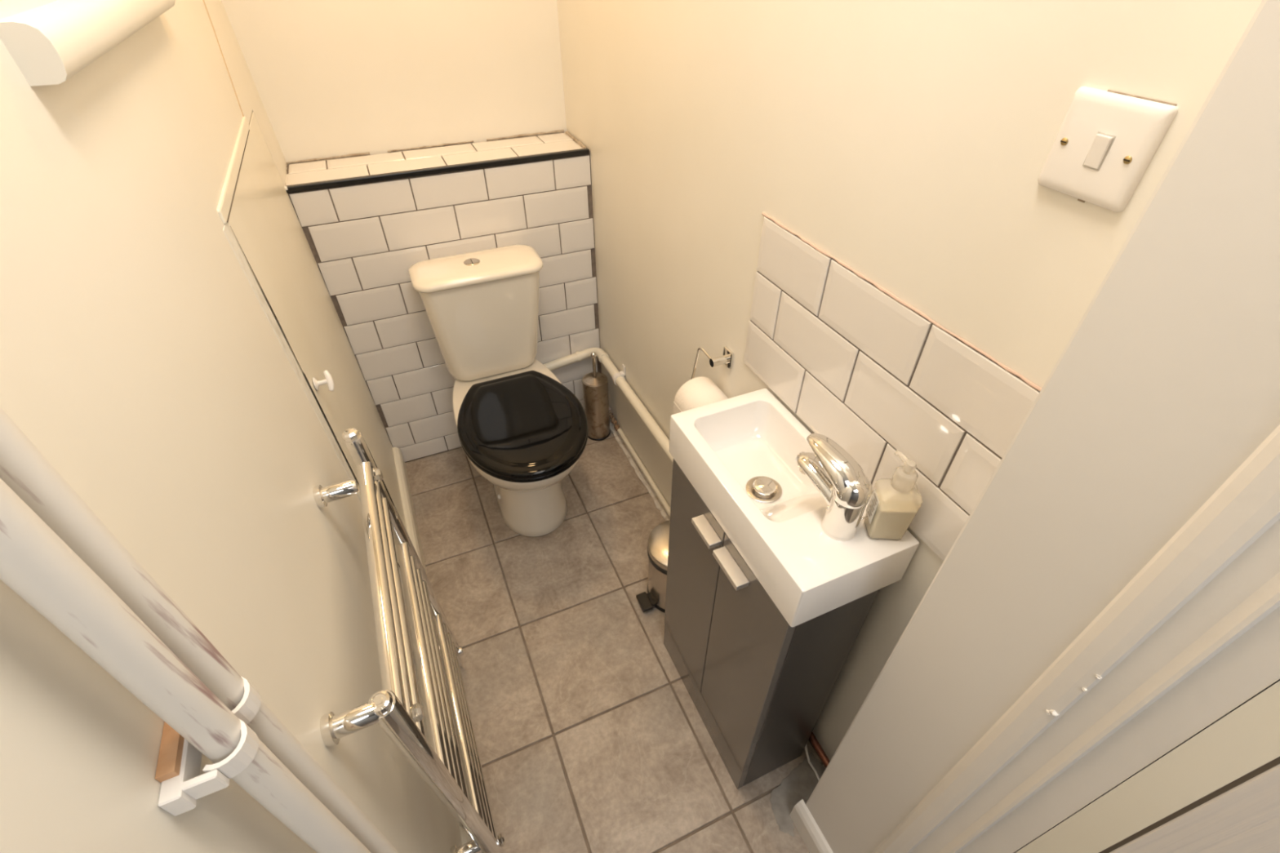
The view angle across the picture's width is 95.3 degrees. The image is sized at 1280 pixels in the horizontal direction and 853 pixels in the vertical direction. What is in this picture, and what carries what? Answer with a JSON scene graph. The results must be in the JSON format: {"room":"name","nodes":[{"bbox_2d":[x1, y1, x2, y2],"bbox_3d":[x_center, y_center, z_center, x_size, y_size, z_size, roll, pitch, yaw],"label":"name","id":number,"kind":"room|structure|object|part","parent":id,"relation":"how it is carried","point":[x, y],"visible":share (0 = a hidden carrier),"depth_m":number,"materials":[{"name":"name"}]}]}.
{"room":"bathroom","nodes":[
{"label":"bathroom","id":0,"kind":"room"},
{"bbox_2d":[0,0,462,852],"bbox_3d":[-0.620,-0.227,0.758,0.172,2.350,2.330,-16,44,-18],"label":"wall","id":1,"kind":"structure","parent":0,"point":[140,356],"depth_m":0.51,"materials":[{"name":"paint"}]},
{"bbox_2d":[0,0,174,86],"bbox_3d":[-0.570,-0.446,0.629,0.038,0.040,0.565,-16,44,-18],"label":"wall shelf","id":2,"kind":"object","parent":1,"relation":"attached to","point":[51,42],"visible":1,"depth_m":0.47,"materials":[{"name":"paint"}]},
{"bbox_2d":[0,478,370,852],"bbox_3d":[-0.272,0.148,0.335,0.025,2.342,0.180,-31,50,-31],"label":"riser pipe","id":3,"kind":"object","parent":1,"relation":"attached to","point":[36,563],"visible":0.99,"depth_m":0.31,"materials":[{"name":"paint"}]},
{"bbox_2d":[0,407,398,852],"bbox_3d":[-0.284,0.130,0.355,0.025,2.342,0.185,-31,50,-31],"label":"riser pipe","id":4,"kind":"object","parent":1,"relation":"attached to","point":[24,468],"visible":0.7,"depth_m":0.33,"materials":[{"name":"paint"}]},
{"bbox_2d":[155,676,261,816],"bbox_3d":[-0.277,0.201,0.379,0.046,0.026,0.072,-16,44,-18],"label":"clip","id":5,"kind":"object","parent":1,"relation":"attached to","point":[179,762],"visible":0.73,"depth_m":0.36,"materials":[{"name":"white plastic"}]},
{"bbox_2d":[217,111,407,583],"bbox_3d":[-0.729,-0.102,1.452,0.054,1.130,0.760,-17,44,-17],"label":"door","id":6,"kind":"structure","parent":1,"relation":"in","point":[262,228],"depth_m":1.21,"materials":[{"name":"beige paint"}]},
{"bbox_2d":[312,427,505,852],"bbox_3d":[-0.400,0.474,1.088,0.098,0.859,0.534,-16,44,-18],"label":"towel radiator","id":7,"kind":"object","parent":1,"relation":"attached to","point":[449,763],"visible":1,"depth_m":0.94,"materials":[{"name":"silver metal"}]},
{"bbox_2d":[392,447,471,844],"bbox_3d":[-0.577,0.538,1.600,0.024,0.090,1.438,-16,44,-18],"label":"baseboard","id":8,"kind":"structure","parent":1,"relation":"attached to","point":[402,477],"depth_m":1.87,"materials":[{"name":"beige paint"}]},
{"bbox_2d":[221,0,566,164],"bbox_3d":[-0.625,-1.022,1.671,1.300,2.350,0.120,-16,44,-18],"label":"wall","id":9,"kind":"structure","parent":0,"point":[331,77],"depth_m":1.61,"materials":[{"name":"paint"}]},
{"bbox_2d":[284,129,601,462],"bbox_3d":[-0.573,-0.402,1.992,0.838,0.994,0.228,-16,44,-18],"label":"wall","id":10,"kind":"structure","parent":0,"point":[365,219],"depth_m":1.74,"materials":[{"name":"tile"}]},
{"bbox_3d":[-0.528,-0.708,1.604,0.820,0.015,0.018,-16,44,-18],"label":"edge trim","id":11,"kind":"part","parent":10,"relation":"part of","materials":[{"name":"black"}]},
{"bbox_2d":[404,430,826,852],"bbox_3d":[-0.002,0.980,1.206,2.800,0.060,3.600,-16,44,-18],"label":"floor","id":12,"kind":"structure","parent":0,"point":[590,737],"depth_m":1.52,"materials":[{"name":"tile"}]},
{"bbox_2d":[408,244,588,537],"bbox_3d":[-0.380,-0.050,1.760,0.366,0.768,0.683,-16,44,-18],"label":"toilet","id":13,"kind":"object","parent":12,"relation":"on","point":[523,431],"visible":1,"depth_m":1.68,"materials":[{"name":"white glazed ceramic"},{"name":"black gloss plastic"},{"name":"chrome"}]},
{"bbox_3d":[-0.468,-0.459,1.670,0.366,0.026,0.174,-16,44,-18],"label":"cistern lid","id":14,"kind":"part","parent":13,"relation":"part of","materials":[{"name":"beige ceramic"}]},
{"bbox_3d":[-0.332,-0.017,1.649,0.356,0.023,0.451,-16,44,-18],"label":"lid","id":15,"kind":"part","parent":13,"relation":"part of","materials":[{"name":"black plastic"}]},
{"bbox_3d":[-0.332,-0.003,1.662,0.357,0.014,0.452,-16,44,-18],"label":"seat","id":16,"kind":"part","parent":13,"relation":"part of","materials":[{"name":"black plastic"}]},
{"bbox_2d":[582,351,610,440],"bbox_3d":[-0.162,-0.117,2.139,0.096,0.372,0.096,-16,44,-18],"label":"toilet brush","id":17,"kind":"object","parent":12,"relation":"on","point":[594,384],"visible":0.96,"depth_m":2.12,"materials":[{"name":"metal"}]},
{"bbox_3d":[-0.162,-0.208,2.060,0.011,0.093,0.011,23,46,24],"label":"handle","id":18,"kind":"part","parent":17,"relation":"part of","materials":[{"name":"silver metal"}]},
{"bbox_3d":[-0.162,-0.172,2.092,0.080,0.012,0.080,-16,44,-18],"label":"holder lid","id":19,"kind":"part","parent":17,"relation":"part of","materials":[{"name":"metal"}]},
{"bbox_2d":[609,418,670,520],"bbox_3d":[0.051,0.240,1.998,0.028,0.019,0.900,-16,44,-18],"label":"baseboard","id":20,"kind":"structure","parent":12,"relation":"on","point":[633,464],"depth_m":2.09,"materials":[{"name":"white wood"}]},
{"bbox_2d":[635,520,670,613],"bbox_3d":[0.089,0.399,1.644,0.204,0.243,0.170,-16,44,-18],"label":"pedal bin","id":21,"kind":"object","parent":12,"relation":"on","point":[658,539],"visible":0.34,"depth_m":1.60,"materials":[{"name":"silver metal"}]},
{"bbox_3d":[0.105,0.317,1.582,0.169,0.037,0.169,-16,44,-18],"label":"lid","id":22,"kind":"part","parent":21,"relation":"part of","materials":[{"name":"silver metal"}]},
{"bbox_2d":[663,458,879,789],"bbox_3d":[0.213,0.425,1.259,0.202,0.710,0.390,-16,44,-18],"label":"vanity cabinet","id":23,"kind":"object","parent":12,"relation":"on","point":[760,685],"visible":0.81,"depth_m":1.13,"materials":[{"name":"grey"}]},
{"bbox_3d":[0.112,0.347,1.270,0.016,0.602,0.198,-16,44,-18],"label":"door","id":24,"kind":"part","parent":23,"relation":"part of","materials":[{"name":"grey"}]},
{"bbox_3d":[0.118,0.188,1.045,0.024,0.012,0.068,-16,44,-18],"label":"handle","id":25,"kind":"part","parent":23,"relation":"part of","materials":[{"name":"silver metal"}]},
{"bbox_3d":[0.153,0.239,0.987,0.024,0.012,0.080,-16,44,-18],"label":"handle","id":26,"kind":"part","parent":23,"relation":"part of","materials":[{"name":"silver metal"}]},
{"bbox_3d":[0.191,0.464,1.134,0.016,0.602,0.189,-16,44,-18],"label":"door","id":27,"kind":"part","parent":23,"relation":"part of","materials":[{"name":"grey"}]},
{"bbox_2d":[669,388,919,626],"bbox_3d":[0.237,0.110,1.008,0.211,0.092,0.417,-16,44,-18],"label":"basin","id":28,"kind":"object","parent":23,"relation":"in","point":[739,454],"visible":0.96,"depth_m":0.95,"materials":[{"name":"white glazed ceramic"},{"name":"chrome"}]},
{"bbox_2d":[795,432,871,541],"bbox_3d":[0.281,0.088,0.870,0.059,0.124,0.126,-29,49,-29],"label":"mixer tap","id":29,"kind":"object","parent":28,"relation":"on","point":[842,483],"visible":1,"depth_m":0.84,"materials":[{"name":"silver metal"}]},
{"bbox_3d":[0.275,0.084,0.877,0.041,0.057,0.106,-25,47,-26],"label":"spout","id":30,"kind":"part","parent":29,"relation":"part of","materials":[{"name":"silver metal"}]},
{"bbox_3d":[0.286,0.058,0.851,0.054,0.054,0.117,-16,44,-18],"label":"lever","id":31,"kind":"part","parent":29,"relation":"part of","materials":[{"name":"silver metal"}]},
{"bbox_2d":[863,449,922,540],"bbox_3d":[0.366,0.100,0.839,0.057,0.144,0.053,2,41,2],"label":"soap dispenser","id":32,"kind":"object","parent":28,"relation":"on","point":[894,503],"visible":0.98,"depth_m":0.82,"materials":[{"name":"white plastic"}]},
{"bbox_2d":[867,493,877,516],"bbox_3d":[0.337,0.115,0.846,0.001,0.038,0.016,2,41,2],"label":"print","id":33,"kind":"object","parent":32,"relation":"on","point":[873,504],"depth_m":0.84,"materials":[{"name":"beige paper"}]},
{"bbox_2d":[863,478,922,540],"bbox_3d":[0.366,0.118,0.848,0.056,0.105,0.042,2,41,2],"label":"bottle","id":34,"kind":"object","parent":32,"relation":"attached to","point":[892,506],"depth_m":0.83,"materials":[{"name":"white plastic"}]},
{"bbox_3d":[0.307,0.532,1.136,0.160,0.710,0.016,-16,44,-18],"label":"panel","id":35,"kind":"part","parent":23,"relation":"part of","materials":[{"name":"grey"}]},
{"bbox_2d":[769,752,825,837],"bbox_3d":[0.365,0.835,1.327,0.183,0.002,0.091,-28,48,-28],"label":"cement patch","id":36,"kind":"object","parent":12,"relation":"on","point":[802,781],"visible":0.7,"depth_m":1.33,"materials":[{"name":"grey concrete"}]},
{"bbox_2d":[804,744,819,782],"bbox_3d":[0.401,0.782,1.343,0.020,0.054,0.111,-6,41,-7],"label":"cable","id":37,"kind":"object","parent":12,"relation":"on","point":[806,747],"visible":0.49,"depth_m":1.36,"materials":[{"name":"white plastic"}]},
{"bbox_2d":[556,0,1262,760],"bbox_3d":[0.142,-0.623,1.214,0.126,2.350,1.860,-16,44,-18],"label":"wall","id":38,"kind":"structure","parent":0,"point":[845,198],"depth_m":0.83,"materials":[{"name":"paint"}]},
{"bbox_2d":[543,347,673,463],"bbox_3d":[-0.071,0.029,1.783,0.272,0.112,0.996,-16,44,-18],"label":"pipe","id":39,"kind":"object","parent":38,"relation":"attached to","point":[618,378],"visible":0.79,"depth_m":1.96,"materials":[{"name":"beige paint"}]},
{"bbox_2d":[608,406,670,516],"bbox_3d":[0.057,0.215,1.960,0.027,0.050,0.913,-16,44,-18],"label":"pipe","id":40,"kind":"object","parent":38,"relation":"attached to","point":[662,500],"visible":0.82,"depth_m":2.06,"materials":[{"name":"white metal"}]},
{"bbox_2d":[690,346,733,379],"bbox_3d":[0.168,-0.110,1.295,0.060,0.132,0.129,-16,44,-18],"label":"toilet roll holder","id":41,"kind":"object","parent":38,"relation":"attached to","point":[726,359],"visible":0.68,"depth_m":1.26,"materials":[{"name":"silver metal"}]},
{"bbox_2d":[672,376,728,414],"bbox_3d":[0.147,-0.034,1.334,0.110,0.130,0.098,-16,44,-18],"label":"toilet roll","id":42,"kind":"object","parent":41,"relation":"hanging from","point":[697,392],"visible":0.49,"depth_m":1.30,"materials":[{"name":"white paper"}]},
{"bbox_3d":[0.151,-0.099,1.294,0.023,0.117,0.129,-16,44,-18],"label":"arm","id":43,"kind":"part","parent":41,"relation":"part of","materials":[{"name":"silver metal"}]},
{"bbox_3d":[0.172,-0.142,1.268,0.038,0.019,0.019,-16,44,-18],"label":"post","id":44,"kind":"part","parent":41,"relation":"part of","materials":[{"name":"silver metal"}]},
{"bbox_3d":[0.192,-0.150,1.273,0.007,0.042,0.033,-16,44,-18],"label":"wall plate","id":45,"kind":"part","parent":41,"relation":"part of","materials":[{"name":"silver metal"}]},
{"bbox_2d":[1037,86,1177,212],"bbox_3d":[0.410,-0.248,0.524,0.013,0.089,0.086,-16,44,-18],"label":"light switch","id":46,"kind":"object","parent":38,"relation":"attached to","point":[1104,143],"visible":1,"depth_m":0.52,"materials":[{"name":"white plastic"},{"name":"brass"}]},
{"bbox_2d":[805,0,1279,852],"bbox_3d":[0.439,0.010,0.486,0.120,2.350,0.160,-16,44,-18],"label":"wall","id":47,"kind":"structure","parent":0,"point":[1167,381],"depth_m":0.47,"materials":[{"name":"paint"}]},
{"bbox_2d":[789,799,833,852],"bbox_3d":[0.370,0.875,1.217,0.016,0.086,0.151,-16,44,-18],"label":"baseboard","id":48,"kind":"structure","parent":47,"relation":"attached to","point":[804,822],"depth_m":1.23,"materials":[{"name":"paint"}]},
{"bbox_2d":[808,732,830,767],"bbox_3d":[0.412,0.744,1.336,0.020,0.027,0.152,-16,44,-18],"label":"copper pipe","id":49,"kind":"object","parent":47,"relation":"attached to","point":[814,741],"visible":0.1,"depth_m":1.33,"materials":[{"name":"brown metal"}]},
{"bbox_2d":[871,424,1279,852],"bbox_3d":[0.454,0.192,0.498,0.081,2.060,0.100,-16,44,-18],"label":"trim","id":50,"kind":"structure","parent":47,"relation":"attached to","point":[1193,636],"depth_m":0.50,"materials":[{"name":"paint"}]},
{"bbox_3d":[0.719,0.265,0.194,0.080,2.350,1.080,-16,44,-18],"label":"wall","id":51,"kind":"structure","parent":0,"visible":0},
{"bbox_2d":[1013,679,1279,852],"bbox_3d":[0.502,0.228,0.457,0.096,2.060,0.037,-16,44,-18],"label":"trim","id":52,"kind":"structure","parent":51,"relation":"attached to","point":[1243,744],"depth_m":0.50,"materials":[{"name":"beige paint"}]},
{"bbox_2d":[1109,764,1279,852],"bbox_3d":[0.637,0.476,0.179,0.038,2.030,0.753,-16,44,-18],"label":"door","id":53,"kind":"structure","parent":51,"relation":"in","point":[1245,818],"depth_m":0.47,"materials":[{"name":"white wood"}]}
]}

